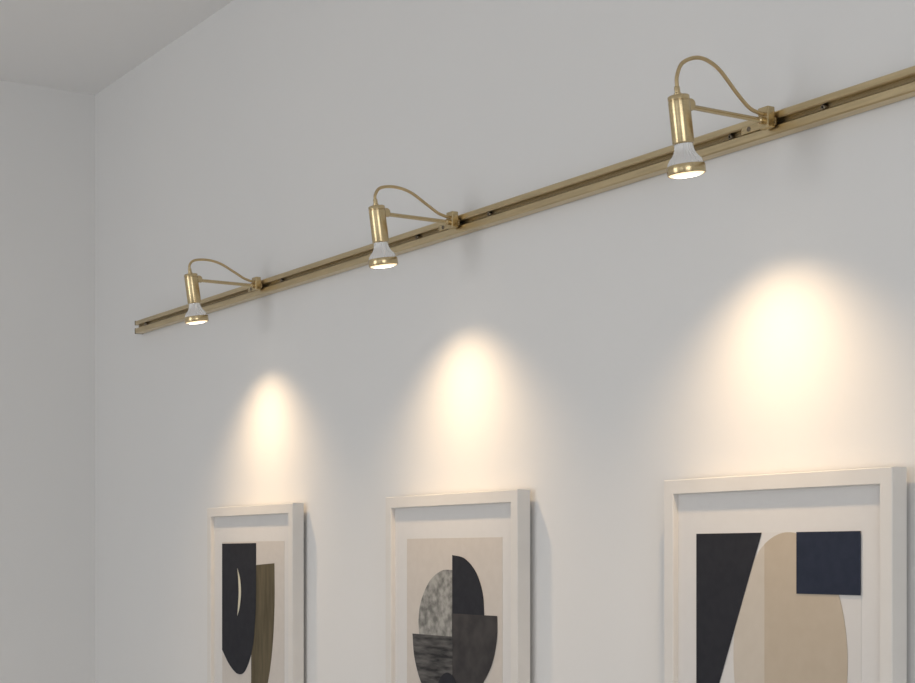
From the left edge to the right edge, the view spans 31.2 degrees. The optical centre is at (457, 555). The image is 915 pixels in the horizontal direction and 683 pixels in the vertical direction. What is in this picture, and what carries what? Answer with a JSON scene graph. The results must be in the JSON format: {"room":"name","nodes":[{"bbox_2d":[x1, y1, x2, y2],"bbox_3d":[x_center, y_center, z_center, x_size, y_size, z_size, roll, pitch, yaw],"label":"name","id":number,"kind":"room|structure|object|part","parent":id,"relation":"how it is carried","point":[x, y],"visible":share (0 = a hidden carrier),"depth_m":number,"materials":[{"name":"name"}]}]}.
{"room":"art gallery","nodes":[
{"label":"art gallery","id":0,"kind":"room"},
{"bbox_2d":[0,80,94,682],"bbox_3d":[-3.018,0.102,3.839,4.450,2.996,0.150,0,0,-32],"label":"wall","id":1,"kind":"structure","parent":0,"point":[47,135],"depth_m":4.88,"materials":[{"name":"paint"}]},
{"bbox_2d":[0,0,232,94],"bbox_3d":[-1.150,-1.446,1.027,4.600,0.100,6.900,0,0,-32],"label":"ceiling","id":2,"kind":"structure","parent":0,"point":[81,46],"depth_m":4.41,"materials":[{"name":"white paint"}]},
{"bbox_2d":[95,0,914,682],"bbox_3d":[0.730,0.102,2.217,0.150,2.996,6.900,0,0,-32],"label":"wall","id":3,"kind":"structure","parent":0,"point":[753,313],"depth_m":3.14,"materials":[{"name":"paint"}]},
{"bbox_2d":[207,503,303,682],"bbox_3d":[-0.491,0.199,3.973,0.037,0.640,0.484,0,0,-32],"label":"framed art print","id":4,"kind":"object","parent":3,"relation":"attached to","point":[255,553],"visible":1,"depth_m":3.95,"materials":[{"name":"white paper"}]},
{"bbox_2d":[386,489,529,682],"bbox_3d":[-0.004,0.199,3.203,0.037,0.640,0.484,0,0,-32],"label":"framed art print","id":5,"kind":"object","parent":3,"relation":"attached to","point":[458,564],"visible":1,"depth_m":3.17,"materials":[{"name":"white paper"}]},
{"bbox_2d":[135,66,914,333],"bbox_3d":[0.307,-0.644,2.722,0.024,0.036,4.513,0,0,-32],"label":"track lighting rail","id":6,"kind":"object","parent":3,"relation":"attached to","point":[899,85],"visible":1,"depth_m":2.83,"materials":[{"name":"gold metal"}]},
{"bbox_2d":[184,258,261,323],"bbox_3d":[-0.563,-0.622,3.895,0.199,0.156,0.074,0,0,-38],"label":"track spotlight","id":7,"kind":"object","parent":6,"relation":"attached to","point":[195,314],"visible":1,"depth_m":3.83,"materials":[{"name":"gold metal"}]},
{"bbox_3d":[-0.549,-0.647,3.885,0.145,0.011,0.011,0,0,-32],"label":"support arm","id":8,"kind":"part","parent":7,"relation":"part of","materials":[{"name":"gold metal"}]},
{"bbox_2d":[368,185,459,268],"bbox_3d":[-0.091,-0.624,3.150,0.199,0.160,0.074,0,0,-38],"label":"track spotlight","id":9,"kind":"object","parent":6,"relation":"attached to","point":[382,256],"visible":1,"depth_m":3.09,"materials":[{"name":"gold metal"}]},
{"bbox_3d":[-0.077,-0.647,3.140,0.145,0.011,0.011,0,0,-32],"label":"support arm","id":10,"kind":"part","parent":9,"relation":"part of","materials":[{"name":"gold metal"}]},
{"bbox_2d":[666,55,775,178],"bbox_3d":[0.378,-0.634,2.408,0.199,0.180,0.074,0,0,-38],"label":"track spotlight","id":11,"kind":"object","parent":6,"relation":"attached to","point":[685,162],"visible":1,"depth_m":2.35,"materials":[{"name":"gold metal"}]},
{"bbox_3d":[0.392,-0.647,2.398,0.145,0.011,0.011,0,0,-32],"label":"support arm","id":12,"kind":"part","parent":11,"relation":"part of","materials":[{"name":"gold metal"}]},
{"bbox_2d":[664,467,906,682],"bbox_3d":[0.477,0.199,2.442,0.037,0.640,0.484,0,0,-32],"label":"framed art print","id":13,"kind":"object","parent":3,"relation":"attached to","point":[797,577],"visible":1,"depth_m":2.41,"materials":[{"name":"white paper"}]}
]}

